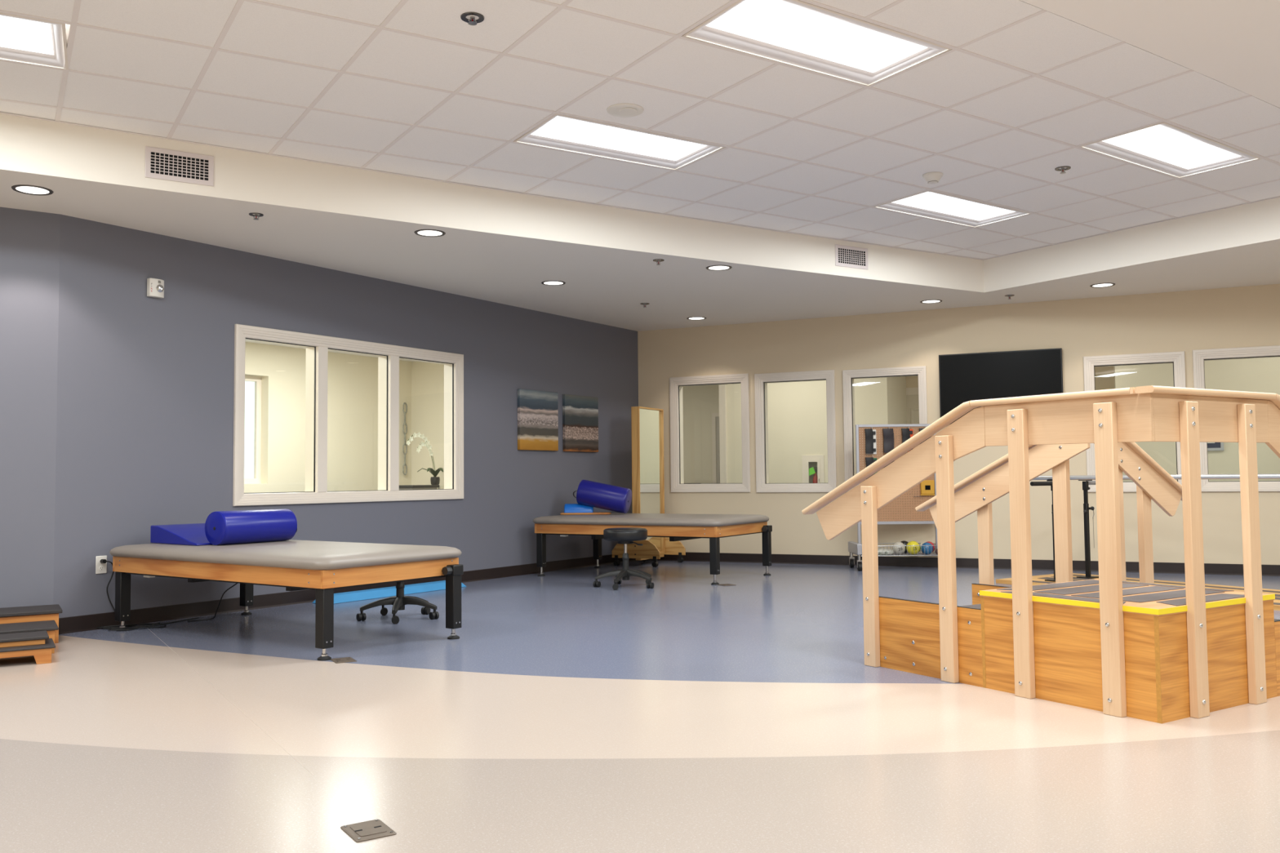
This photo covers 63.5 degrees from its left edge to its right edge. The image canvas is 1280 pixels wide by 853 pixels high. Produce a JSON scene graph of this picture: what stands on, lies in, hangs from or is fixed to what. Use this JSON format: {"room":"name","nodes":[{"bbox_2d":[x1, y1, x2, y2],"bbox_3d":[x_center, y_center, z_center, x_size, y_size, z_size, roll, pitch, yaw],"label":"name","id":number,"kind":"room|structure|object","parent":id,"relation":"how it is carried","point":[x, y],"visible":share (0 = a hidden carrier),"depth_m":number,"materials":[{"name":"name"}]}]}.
{"room":"care facility","nodes":[
{"label":"care facility","id":0,"kind":"room"},
{"bbox_2d":[0,206,60,608],"bbox_3d":[-5.870,-0.075,5.329,4.999,2.732,0.150,1,-4,-35],"label":"wall","id":1,"kind":"structure","parent":0,"point":[29,240],"depth_m":6.62,"materials":[{"name":"grey paint"}]},
{"bbox_2d":[244,342,411,493],"bbox_3d":[-4.268,0.320,10.801,0.220,2.460,5.100,-2,-3,34],"label":"wall","id":2,"kind":"structure","parent":0,"point":[352,380],"depth_m":11.75,"materials":[{"name":"beige paint"}]},
{"bbox_2d":[244,375,261,484],"bbox_3d":[-4.486,0.014,10.548,0.041,1.150,1.415,-2,-3,34],"label":"window","id":3,"kind":"structure","parent":2,"relation":"in","point":[257,438],"depth_m":11.09,"materials":[{"name":"white wood"}]},
{"bbox_2d":[402,402,407,475],"bbox_3d":[-2.876,0.150,12.653,0.032,0.890,0.074,-1,-3,12],"label":"chain","id":4,"kind":"object","parent":2,"relation":"attached to","point":[405,413],"visible":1,"depth_m":12.64,"materials":[{"name":"grey metal"}]},
{"bbox_2d":[245,340,417,361],"bbox_3d":[-3.252,-0.962,10.204,2.625,0.060,5.140,-2,-3,34],"label":"ceiling","id":5,"kind":"structure","parent":0,"point":[246,340],"depth_m":11.57,"materials":[{"name":"white paint"}]},
{"bbox_2d":[53,214,638,617],"bbox_3d":[-1.944,0.101,9.594,0.150,2.732,6.855,-2,-3,34],"label":"wall","id":6,"kind":"structure","parent":0,"point":[144,419],"depth_m":7.79,"materials":[{"name":"grey paint"}]},
{"bbox_2d":[95,555,106,573],"bbox_3d":[-3.598,0.924,6.909,0.010,0.118,0.074,-2,-3,34],"label":"power outlet","id":7,"kind":"object","parent":6,"relation":"attached to","point":[100,568],"visible":1,"depth_m":6.90,"materials":[{"name":"white plastic"}]},
{"bbox_2d":[98,565,104,571],"bbox_3d":[-3.596,0.948,6.906,0.003,0.034,0.034,-2,-3,34],"label":"socket","id":8,"kind":"object","parent":7,"relation":"attached to","point":[101,568],"depth_m":6.90,"materials":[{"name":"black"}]},
{"bbox_2d":[96,559,199,631],"bbox_3d":[-3.279,1.121,7.025,0.297,0.462,0.685,-3,-4,44],"label":"lead","id":9,"kind":"object","parent":7,"relation":"attached to","point":[113,628],"visible":0.88,"depth_m":6.91,"materials":[{"name":"black rubber"}]},
{"bbox_2d":[146,277,164,298],"bbox_3d":[-3.404,-0.975,7.282,0.056,0.128,0.112,-2,-3,34],"label":"fire alarm","id":10,"kind":"object","parent":6,"relation":"attached to","point":[155,286],"visible":1,"depth_m":7.26,"materials":[{"name":"white plastic"}]},
{"bbox_2d":[232,324,463,506],"bbox_3d":[-2.428,-0.042,8.851,0.172,1.375,2.468,-2,-3,34],"label":"window","id":11,"kind":"structure","parent":6,"relation":"in","point":[316,491],"depth_m":8.53,"materials":[{"name":"white wood"}]},
{"bbox_2d":[58,554,637,634],"bbox_3d":[-1.878,1.409,9.457,0.019,0.102,6.795,-2,-3,34],"label":"baseboard","id":12,"kind":"structure","parent":6,"relation":"attached to","point":[88,622],"depth_m":7.91,"materials":[{"name":"black rubber"}]},
{"bbox_2d":[517,388,558,450],"bbox_3d":[-1.060,-0.062,10.764,0.036,0.620,0.625,-2,-3,34],"label":"print","id":13,"kind":"object","parent":6,"relation":"attached to","point":[537,411],"visible":1,"depth_m":10.73,"materials":[{"name":"multicoloured paper"}]},
{"bbox_2d":[562,394,598,452],"bbox_3d":[-0.651,-0.030,11.377,0.036,0.614,0.607,-2,-3,34],"label":"print","id":14,"kind":"object","parent":6,"relation":"attached to","point":[580,413],"visible":1,"depth_m":11.34},
{"bbox_2d":[411,361,444,488],"bbox_3d":[-1.773,0.364,12.160,2.425,2.460,0.150,-2,-3,34],"label":"wall","id":15,"kind":"structure","parent":0,"point":[427,378],"depth_m":12.65,"materials":[{"name":"beige paint"}]},
{"bbox_2d":[0,560,1279,852],"bbox_3d":[1.288,1.318,7.265,20.000,0.001,21.000,1,-3,-32],"label":"floor","id":16,"kind":"structure","parent":0,"point":[685,713],"depth_m":3.83,"materials":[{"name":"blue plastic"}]},
{"bbox_2d":[0,638,55,664],"bbox_3d":[-3.517,1.235,5.563,0.632,0.092,0.334,1,-3,-32],"label":"step platform","id":17,"kind":"object","parent":16,"relation":"on","point":[42,653],"visible":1,"depth_m":5.55,"materials":[{"name":"orange wood"}]},
{"bbox_2d":[0,631,48,648],"bbox_3d":[-3.546,1.167,5.597,0.592,0.044,0.252,1,-3,-32],"label":"step platform","id":18,"kind":"object","parent":17,"relation":"on","point":[28,638],"visible":1,"depth_m":5.62,"materials":[{"name":"black rubber"}]},
{"bbox_2d":[0,620,58,653],"bbox_3d":[-3.693,1.226,5.901,0.632,0.148,0.376,1,-3,-32],"label":"step platform","id":19,"kind":"object","parent":16,"relation":"on","point":[50,626],"visible":0.59,"depth_m":5.91,"materials":[{"name":"black rubber"}]},
{"bbox_2d":[0,604,62,643],"bbox_3d":[-3.879,1.220,6.275,0.632,0.201,0.348,1,-3,-32],"label":"step platform","id":20,"kind":"object","parent":16,"relation":"on","point":[45,612],"visible":0.59,"depth_m":6.26,"materials":[{"name":"black rubber"}]},
{"bbox_2d":[109,539,463,661],"bbox_3d":[-2.287,1.040,6.593,2.271,0.562,1.091,-3,-4,35],"label":"table","id":21,"kind":"object","parent":16,"relation":"on","point":[324,567],"visible":0.98,"depth_m":6.11,"materials":[{"name":"grey leather"}]},
{"bbox_2d":[150,523,213,546],"bbox_3d":[-2.931,0.725,6.990,0.590,0.119,0.470,-3,-4,38],"label":"wedge","id":22,"kind":"object","parent":21,"relation":"on","point":[194,535],"visible":0.52,"depth_m":6.88,"materials":[{"name":"blue leather"}]},
{"bbox_2d":[186,582,237,622],"bbox_3d":[-2.976,1.162,7.284,0.383,0.403,0.070,1,-3,-20],"label":"lead","id":23,"kind":"object","parent":21,"relation":"hanging from","point":[236,583],"visible":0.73,"depth_m":7.27,"materials":[{"name":"black rubber"}]},
{"bbox_2d":[204,508,297,545],"bbox_3d":[-2.564,0.667,6.918,0.218,0.218,0.650,-2,-3,32],"label":"bolster","id":24,"kind":"object","parent":21,"relation":"on","point":[240,526],"visible":1,"depth_m":6.77,"materials":[{"name":"blue leather"}]},
{"bbox_2d":[109,539,461,569],"bbox_3d":[-2.300,0.797,6.613,2.244,0.074,1.091,-3,-4,35],"label":"cushion","id":25,"kind":"object","parent":21,"relation":"on","point":[291,554],"depth_m":6.14,"materials":[{"name":"grey leather"}]},
{"bbox_2d":[330,657,356,663],"bbox_3d":[-1.599,1.259,5.577,0.112,0.006,0.145,1,-3,-29],"label":"box","id":26,"kind":"object","parent":16,"relation":"on","point":[345,660],"visible":1,"depth_m":5.56,"materials":[{"name":"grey metal"}]},
{"bbox_2d":[340,819,396,842],"bbox_3d":[-0.750,1.114,2.856,0.112,0.006,0.148,1,-3,-33],"label":"box","id":27,"kind":"object","parent":16,"relation":"on","point":[375,828],"visible":1,"depth_m":2.84,"materials":[{"name":"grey metal"}]},
{"bbox_2d":[312,580,466,604],"bbox_3d":[-2.089,1.398,8.794,0.193,0.062,1.542,-3,-4,35],"label":"beam","id":28,"kind":"structure","parent":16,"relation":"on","point":[347,597],"depth_m":8.63,"materials":[{"name":"metal"}]},
{"bbox_2d":[355,581,439,624],"bbox_3d":[-1.687,1.131,7.238,0.568,0.432,0.530,0,-3,-4],"label":"stool","id":29,"kind":"object","parent":16,"relation":"on","point":[398,602],"visible":0.56,"depth_m":7.20,"materials":[{"name":"black plastic"}]},
{"bbox_2d":[399,484,439,489],"bbox_3d":[-2.466,1.131,11.903,0.550,0.915,0.950,-2,-3,34],"label":"console table","id":30,"kind":"object","parent":16,"relation":"on","point":[401,486],"visible":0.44,"depth_m":11.50,"materials":[{"name":"black wood"}]},
{"bbox_2d":[406,432,443,484],"bbox_3d":[-2.437,0.376,11.959,0.307,0.614,0.678,-2,-3,34],"label":"orchid","id":31,"kind":"object","parent":30,"relation":"on","point":[434,480],"visible":0.99,"depth_m":12.00,"materials":[{"name":"white plant"}]},
{"bbox_2d":[593,527,653,590],"bbox_3d":[-0.111,1.170,9.219,0.530,0.522,0.568,-3,-4,36],"label":"stool","id":32,"kind":"object","parent":16,"relation":"on","point":[624,535],"visible":1,"depth_m":9.13,"materials":[{"name":"black leather"}]},
{"bbox_2d":[612,406,685,567],"bbox_3d":[0.096,0.671,11.718,0.600,1.765,0.684,-2,-3,29],"label":"mirror","id":33,"kind":"object","parent":16,"relation":"on","point":[647,423],"visible":0.89,"depth_m":11.65,"materials":[{"name":"brown wood"}]},
{"bbox_2d":[639,408,662,551],"bbox_3d":[0.113,0.619,11.711,0.005,1.627,0.564,-2,-3,29],"label":"mirror glass","id":34,"kind":"object","parent":33,"relation":"on","point":[650,419],"depth_m":11.74,"materials":[{"name":"mirror"}]},
{"bbox_2d":[533,513,772,585],"bbox_3d":[0.118,1.184,10.302,2.138,0.598,1.197,-2,-3,31],"label":"table","id":35,"kind":"object","parent":16,"relation":"on","point":[677,526],"visible":0.98,"depth_m":9.91,"materials":[{"name":"brown wood"}]},
{"bbox_2d":[560,511,611,515],"bbox_3d":[-0.562,0.903,10.725,0.524,0.019,0.214,-1,-3,1],"label":"board","id":36,"kind":"object","parent":35,"relation":"on","point":[597,513],"visible":0.99,"depth_m":10.62,"materials":[{"name":"brown wood"}]},
{"bbox_2d":[564,503,594,512],"bbox_3d":[-0.636,0.850,10.792,0.300,0.094,0.173,-1,-3,1],"label":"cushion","id":37,"kind":"object","parent":36,"relation":"on","point":[568,508],"visible":0.91,"depth_m":10.72,"materials":[{"name":"blue plastic"}]},
{"bbox_2d":[573,480,631,513],"bbox_3d":[-0.398,0.726,10.719,0.620,0.353,0.262,-1,-3,15],"label":"bolster","id":38,"kind":"object","parent":35,"relation":"on","point":[589,493],"visible":1,"depth_m":10.61,"materials":[{"name":"blue plastic"}]},
{"bbox_2d":[533,513,768,526],"bbox_3d":[0.103,0.923,10.322,2.111,0.074,1.197,-2,-3,31],"label":"cushion","id":39,"kind":"object","parent":35,"relation":"on","point":[612,519],"depth_m":9.90,"materials":[{"name":"grey leather"}]},
{"bbox_2d":[716,583,735,586],"bbox_3d":[0.775,1.422,9.294,0.125,0.006,0.140,1,-3,-29],"label":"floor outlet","id":40,"kind":"object","parent":16,"relation":"on","point":[722,584],"visible":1,"depth_m":9.27,"materials":[{"name":"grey metal"}]},
{"bbox_2d":[848,423,937,571],"bbox_3d":[2.687,0.728,10.779,0.962,1.504,0.483,-1,-3,0],"label":"rack","id":41,"kind":"object","parent":16,"relation":"on","point":[908,504],"visible":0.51,"depth_m":10.78,"materials":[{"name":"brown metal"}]},
{"bbox_2d":[864,426,876,454],"bbox_3d":[2.407,0.148,10.779,0.121,0.282,0.059,-1,-3,0],"label":"weight","id":42,"kind":"object","parent":41,"relation":"hanging from","point":[870,433],"visible":1,"depth_m":10.77,"materials":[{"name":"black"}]},
{"bbox_2d":[865,456,877,479],"bbox_3d":[2.411,0.436,10.764,0.124,0.262,0.059,-1,-3,0],"label":"weight","id":43,"kind":"object","parent":41,"relation":"hanging from","point":[868,460],"visible":0.41,"depth_m":10.76,"materials":[{"name":"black fabric"}]},
{"bbox_2d":[877,547,893,555],"bbox_3d":[2.442,1.283,10.622,0.339,0.070,0.183,-1,-3,0],"label":"clear tray","id":44,"kind":"object","parent":41,"relation":"in","point":[881,551],"visible":0.47,"depth_m":10.56,"materials":[{"name":"plastic"}]},
{"bbox_2d":[882,426,893,453],"bbox_3d":[2.590,0.140,10.779,0.113,0.269,0.059,-1,-3,0],"label":"weight","id":45,"kind":"object","parent":41,"relation":"hanging from","point":[888,433],"visible":0.95,"depth_m":10.77,"materials":[{"name":"fabric"}]},
{"bbox_2d":[853,542,937,556],"bbox_3d":[2.674,1.278,10.748,0.843,0.106,0.426,-1,-3,0],"label":"wire basket","id":46,"kind":"object","parent":41,"relation":"on","point":[859,544],"depth_m":10.54,"materials":[{"name":"silver metal"}]},
{"bbox_2d":[892,542,905,555],"bbox_3d":[2.665,1.254,10.648,0.132,0.132,0.134,-1,-3,0],"label":"ball","id":47,"kind":"object","parent":41,"relation":"in","point":[896,549],"visible":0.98,"depth_m":10.61,"materials":[{"name":"beige rubber"}]},
{"bbox_2d":[900,540,908,553],"bbox_3d":[2.763,1.262,10.819,0.132,0.132,0.132,-1,-3,0],"label":"ball","id":48,"kind":"object","parent":41,"relation":"on","point":[904,542],"visible":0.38,"depth_m":10.78,"materials":[{"name":"black"}]},
{"bbox_2d":[901,426,913,452],"bbox_3d":[2.791,0.135,10.779,0.124,0.262,0.059,-1,-3,0],"label":"weight","id":49,"kind":"object","parent":41,"relation":"hanging from","point":[907,433],"visible":0.52,"depth_m":10.77,"materials":[{"name":"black fabric"}]},
{"bbox_2d":[906,541,919,554],"bbox_3d":[2.810,1.248,10.638,0.140,0.140,0.142,-1,-3,0],"label":"ball","id":50,"kind":"object","parent":41,"relation":"in","point":[911,549],"visible":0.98,"depth_m":10.59,"materials":[{"name":"yellow rubber"}]},
{"bbox_2d":[920,480,934,495],"bbox_3d":[2.992,0.638,10.765,0.148,0.157,0.037,-1,-3,0],"label":"timer","id":51,"kind":"object","parent":41,"relation":"attached to","point":[926,486],"visible":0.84,"depth_m":10.75,"materials":[{"name":"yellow plastic"}]},
{"bbox_2d":[921,542,933,554],"bbox_3d":[2.953,1.255,10.639,0.124,0.124,0.124,-1,-3,0],"label":"ball","id":52,"kind":"object","parent":41,"relation":"on","point":[928,549],"visible":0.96,"depth_m":10.60,"materials":[{"name":"blue rubber"}]},
{"bbox_2d":[925,541,934,552],"bbox_3d":[3.013,1.262,10.789,0.124,0.124,0.124,-1,-3,0],"label":"ball","id":53,"kind":"object","parent":41,"relation":"in","point":[931,543],"visible":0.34,"depth_m":10.75,"materials":[{"name":"red rubber"}]},
{"bbox_2d":[801,385,1279,724],"bbox_3d":[2.348,0.559,5.410,2.149,1.309,2.064,1,-3,-32],"label":"stairs","id":54,"kind":"structure","parent":16,"relation":"on","point":[1111,645],"depth_m":4.45,"materials":[{"name":"brown wood"}]},
{"bbox_2d":[995,473,1279,610],"bbox_3d":[4.614,0.843,7.951,1.045,0.953,3.750,1,-3,-32],"label":"bars","id":55,"kind":"object","parent":16,"relation":"on","point":[1044,579],"visible":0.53,"depth_m":9.04,"materials":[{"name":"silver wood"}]},
{"bbox_2d":[0,0,1279,260],"bbox_3d":[0.220,-1.909,6.059,16.286,0.253,18.200,1,-3,-32],"label":"ceiling","id":56,"kind":"structure","parent":0,"point":[411,88],"depth_m":5.67,"materials":[{"name":"white tile"}]},
{"bbox_2d":[0,12,68,70],"bbox_3d":[-3.254,-1.835,4.676,1.158,0.035,0.592,1,-3,-28],"label":"recessed light","id":57,"kind":"object","parent":56,"relation":"in","point":[23,39],"visible":1,"depth_m":4.91,"materials":[{"name":"white plastic"}]},
{"bbox_2d":[460,12,484,25],"bbox_3d":[-0.756,-1.835,4.664,0.107,0.036,0.107,1,-3,-32],"label":"sprinkler","id":58,"kind":"object","parent":56,"relation":"attached to","point":[472,21],"visible":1,"depth_m":4.66,"materials":[{"name":"silver metal"}]},
{"bbox_2d":[514,113,724,169],"bbox_3d":[-0.120,-1.777,6.451,1.193,0.035,0.569,1,-3,-31],"label":"recessed light","id":59,"kind":"object","parent":56,"relation":"in","point":[558,131],"visible":1,"depth_m":6.47,"materials":[{"name":"white plastic"}]},
{"bbox_2d":[606,102,644,117],"bbox_3d":[-0.083,-1.783,5.855,0.210,0.021,0.210,1,-3,-32],"label":"ceiling speaker","id":60,"kind":"object","parent":56,"relation":"attached to","point":[623,109],"visible":1,"depth_m":5.82,"materials":[{"name":"white plastic"}]},
{"bbox_2d":[682,0,951,86],"bbox_3d":[0.863,-1.861,4.970,1.212,0.035,0.565,1,-3,-33],"label":"recessed light","id":61,"kind":"object","parent":56,"relation":"in","point":[798,33],"visible":1,"depth_m":4.98,"materials":[{"name":"white plastic"}]},
{"bbox_2d":[922,171,942,183],"bbox_3d":[2.033,-1.718,7.176,0.136,0.060,0.135,1,-3,-32],"label":"smoke detector","id":62,"kind":"object","parent":56,"relation":"attached to","point":[934,177],"visible":1,"depth_m":7.14,"materials":[{"name":"white plastic"}]},
{"bbox_2d":[873,190,1031,227],"bbox_3d":[2.467,-1.718,8.134,1.226,0.035,0.550,1,-3,-35],"label":"recessed light","id":63,"kind":"object","parent":56,"relation":"in","point":[930,204],"visible":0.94,"depth_m":8.17,"materials":[{"name":"white plastic"}]},
{"bbox_2d":[1054,165,1071,173],"bbox_3d":[2.885,-1.748,7.054,0.103,0.041,0.103,1,-3,-32],"label":"sprinkler","id":64,"kind":"object","parent":56,"relation":"attached to","point":[1068,167],"visible":1,"depth_m":7.04,"materials":[{"name":"silver metal"}]},
{"bbox_2d":[1079,121,1260,177],"bbox_3d":[3.461,-1.798,6.729,1.247,0.035,0.547,1,-4,-36],"label":"recessed light","id":65,"kind":"object","parent":56,"relation":"in","point":[1164,148],"visible":0.91,"depth_m":6.75,"materials":[{"name":"white plastic"}]},
{"bbox_2d":[0,113,1279,331],"bbox_3d":[2.368,-1.669,7.176,19.710,0.474,10.120,-1,-3,7],"label":"ceiling","id":66,"kind":"structure","parent":0,"point":[496,246],"depth_m":8.23,"materials":[{"name":"white paint"}]},
{"bbox_2d":[11,184,53,195],"bbox_3d":[-3.644,-1.420,6.204,0.220,0.009,0.220,1,-3,-32],"label":"recessed light","id":67,"kind":"object","parent":66,"relation":"in","point":[24,188],"visible":1,"depth_m":6.19,"materials":[{"name":"grey"}]},
{"bbox_2d":[144,146,213,186],"bbox_3d":[-2.802,-1.584,6.298,0.385,0.188,0.011,1,-3,-33],"label":"ceiling vent","id":68,"kind":"object","parent":66,"relation":"in","point":[160,163],"visible":1,"depth_m":6.29,"materials":[{"name":"white metal"}]},
{"bbox_2d":[248,212,263,219],"bbox_3d":[-2.532,-1.386,6.822,0.093,0.041,0.093,1,-3,-32],"label":"sprinkler","id":69,"kind":"object","parent":66,"relation":"attached to","point":[255,215],"visible":1,"depth_m":6.82,"materials":[{"name":"silver metal"}]},
{"bbox_2d":[413,229,445,236],"bbox_3d":[-1.499,-1.382,7.380,0.220,0.009,0.220,1,-3,-32],"label":"recessed light","id":70,"kind":"object","parent":66,"relation":"in","point":[425,233],"visible":1,"depth_m":7.37,"materials":[{"name":"grey"}]},
{"bbox_2d":[541,280,565,285],"bbox_3d":[-0.779,-1.293,9.307,0.220,0.009,0.220,1,-3,-32],"label":"recessed light","id":71,"kind":"object","parent":66,"relation":"in","point":[545,282],"visible":1,"depth_m":9.29,"materials":[{"name":"grey"}]},
{"bbox_2d":[640,302,648,307],"bbox_3d":[0.050,-1.227,10.454,0.093,0.046,0.093,1,-3,-32],"label":"sprinkler","id":72,"kind":"object","parent":66,"relation":"attached to","point":[644,304],"visible":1,"depth_m":10.45,"materials":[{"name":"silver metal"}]},
{"bbox_2d":[653,258,664,265],"bbox_3d":[0.150,-1.332,8.376,0.093,0.046,0.093,1,-3,-32],"label":"sprinkler","id":73,"kind":"object","parent":66,"relation":"attached to","point":[658,260],"visible":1,"depth_m":8.37,"materials":[{"name":"silver metal"}]},
{"bbox_2d":[686,316,706,319],"bbox_3d":[0.627,-1.199,11.451,0.220,0.009,0.220,1,-3,-32],"label":"recessed light","id":74,"kind":"object","parent":66,"relation":"in","point":[691,317],"visible":1,"depth_m":11.46,"materials":[{"name":"grey"}]},
{"bbox_2d":[706,265,732,271],"bbox_3d":[0.664,-1.337,8.705,0.220,0.009,0.220,1,-3,-32],"label":"recessed light","id":75,"kind":"object","parent":66,"relation":"in","point":[715,268],"visible":1,"depth_m":8.71,"materials":[{"name":"grey"}]},
{"bbox_2d":[835,244,868,269],"bbox_3d":[1.880,-1.505,9.181,0.377,0.190,0.010,1,-3,-30],"label":"ceiling vent","id":76,"kind":"object","parent":66,"relation":"in","point":[849,256],"visible":1,"depth_m":9.18,"materials":[{"name":"white metal"}]},
{"bbox_2d":[920,299,942,303],"bbox_3d":[2.956,-1.270,10.496,0.220,0.009,0.220,1,-3,-32],"label":"recessed light","id":77,"kind":"object","parent":66,"relation":"in","point":[927,301],"visible":1,"depth_m":10.49,"materials":[{"name":"grey"}]},
{"bbox_2d":[1004,294,1014,299],"bbox_3d":[3.642,-1.276,10.190,0.093,0.046,0.093,1,-3,-32],"label":"sprinkler","id":78,"kind":"object","parent":66,"relation":"attached to","point":[1008,295],"visible":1,"depth_m":10.18,"materials":[{"name":"silver metal"}]},
{"bbox_2d":[1089,282,1115,287],"bbox_3d":[4.332,-1.325,9.684,0.220,0.009,0.220,1,-3,-32],"label":"recessed light","id":79,"kind":"object","parent":66,"relation":"in","point":[1107,284],"visible":1,"depth_m":9.68,"materials":[{"name":"grey"}]},
{"bbox_2d":[682,384,719,483],"bbox_3d":[0.722,0.469,17.147,3.800,2.700,0.121,-2,-3,24],"label":"wall","id":80,"kind":"structure","parent":0,"point":[699,402],"depth_m":16.99,"materials":[{"name":"beige paint"}]},
{"bbox_2d":[711,413,719,483],"bbox_3d":[1.654,0.775,16.636,1.020,2.020,0.020,-2,-3,24],"label":"door","id":81,"kind":"structure","parent":80,"relation":"in","point":[715,416],"depth_m":16.84,"materials":[{"name":"beige wood"}]},
{"bbox_2d":[725,377,889,483],"bbox_3d":[2.186,0.278,13.620,2.170,2.700,0.120,-2,-3,24],"label":"wall","id":82,"kind":"structure","parent":0,"point":[797,411],"depth_m":13.63,"materials":[{"name":"beige paint"}]},
{"bbox_2d":[718,384,727,483],"bbox_3d":[1.154,0.310,14.067,0.090,2.700,0.170,-2,-3,24],"label":"trim","id":83,"kind":"structure","parent":82,"relation":"attached to","point":[722,388],"depth_m":14.00,"materials":[{"name":"beige paint"}]},
{"bbox_2d":[801,455,824,483],"bbox_3d":[2.283,0.731,13.538,0.292,0.705,0.160,-2,-3,24],"label":"upper cabinet","id":84,"kind":"object","parent":82,"relation":"attached to","point":[817,462],"visible":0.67,"depth_m":13.51,"materials":[{"name":"white wood"}]},
{"bbox_2d":[808,466,817,483],"bbox_3d":[2.266,0.780,13.548,0.168,0.498,0.090,-2,-3,24],"label":"fire extinguisher","id":85,"kind":"object","parent":84,"relation":"in","point":[811,471],"visible":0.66,"depth_m":13.52,"materials":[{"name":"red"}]},
{"bbox_2d":[888,376,906,457],"bbox_3d":[3.408,0.276,13.838,0.120,2.700,1.280,-2,-3,24],"label":"wall","id":86,"kind":"structure","parent":0,"point":[897,385],"depth_m":13.82,"materials":[{"name":"beige paint"}]},
{"bbox_2d":[637,284,1279,564],"bbox_3d":[3.938,0.095,10.660,8.600,2.732,0.152,-2,-3,24],"label":"wall","id":87,"kind":"structure","parent":0,"point":[1238,317],"depth_m":10.79,"materials":[{"name":"beige paint"}]},
{"bbox_2d":[669,373,751,492],"bbox_3d":[0.810,0.085,11.994,0.976,1.355,0.060,-2,-3,24],"label":"window","id":88,"kind":"structure","parent":87,"relation":"in","point":[676,486],"depth_m":11.99,"materials":[{"name":"white wood"}]},
{"bbox_2d":[754,369,836,493],"bbox_3d":[1.739,0.062,11.576,0.920,1.350,0.060,-2,-3,24],"label":"window","id":89,"kind":"structure","parent":87,"relation":"in","point":[828,375],"depth_m":11.56,"materials":[{"name":"white wood"}]},
{"bbox_2d":[842,365,927,492],"bbox_3d":[2.650,0.038,11.167,0.895,1.342,0.060,-2,-3,24],"label":"window","id":90,"kind":"structure","parent":87,"relation":"in","point":[921,371],"depth_m":11.28,"materials":[{"name":"white wood"}]},
{"bbox_2d":[646,551,1279,576],"bbox_3d":[3.917,1.405,10.518,8.600,0.102,0.023,-2,-3,24],"label":"baseboard","id":91,"kind":"structure","parent":87,"relation":"attached to","point":[1044,565],"depth_m":10.90,"materials":[{"name":"black rubber"}]},
{"bbox_2d":[938,347,1062,424],"bbox_3d":[3.713,-0.404,10.666,1.205,0.735,0.064,-2,-3,24],"label":"television","id":92,"kind":"object","parent":87,"relation":"attached to","point":[962,377],"visible":0.56,"depth_m":10.65,"materials":[{"name":"black"}]},
{"bbox_2d":[1083,351,1186,492],"bbox_3d":[4.871,-0.036,10.169,0.901,1.358,0.060,-2,-3,24],"label":"window","id":93,"kind":"structure","parent":87,"relation":"in","point":[1090,362],"depth_m":10.18,"materials":[{"name":"white wood"}]},
{"bbox_2d":[1192,345,1279,492],"bbox_3d":[5.925,-0.074,9.696,1.276,1.366,0.060,-2,-3,24],"label":"window","id":94,"kind":"structure","parent":87,"relation":"in","point":[1199,356],"depth_m":9.85,"materials":[{"name":"white wood"}]},
{"bbox_2d":[906,366,1114,390],"bbox_3d":[4.416,0.282,14.152,4.200,2.700,0.121,-2,-3,24],"label":"wall","id":95,"kind":"structure","parent":0,"point":[1104,375],"depth_m":13.42,"materials":[{"name":"beige paint"}]},
{"bbox_2d":[906,387,919,448],"bbox_3d":[4.052,0.545,14.227,1.060,2.190,0.020,-2,-3,24],"label":"door","id":96,"kind":"structure","parent":95,"relation":"in","point":[912,393],"depth_m":14.38,"materials":[{"name":"beige wood"}]},
{"bbox_2d":[1113,366,1115,388],"bbox_3d":[5.925,0.194,12.707,0.120,2.700,1.280,-2,-3,24],"label":"wall","id":97,"kind":"structure","parent":0,"point":[1113,366],"depth_m":12.73,"materials":[{"name":"beige paint"}]},
{"bbox_2d":[1115,356,1279,481],"bbox_3d":[7.766,0.096,11.114,4.790,2.700,0.121,-2,-3,24],"label":"wall","id":98,"kind":"structure","parent":0,"point":[1262,375],"depth_m":11.61,"materials":[{"name":"beige paint"}]},
{"bbox_2d":[1207,442,1223,450],"bbox_3d":[6.373,0.044,11.667,0.360,0.460,0.020,-2,-3,24],"label":"framed picture","id":99,"kind":"object","parent":98,"relation":"attached to","point":[1211,446],"visible":0.14,"depth_m":11.62,"materials":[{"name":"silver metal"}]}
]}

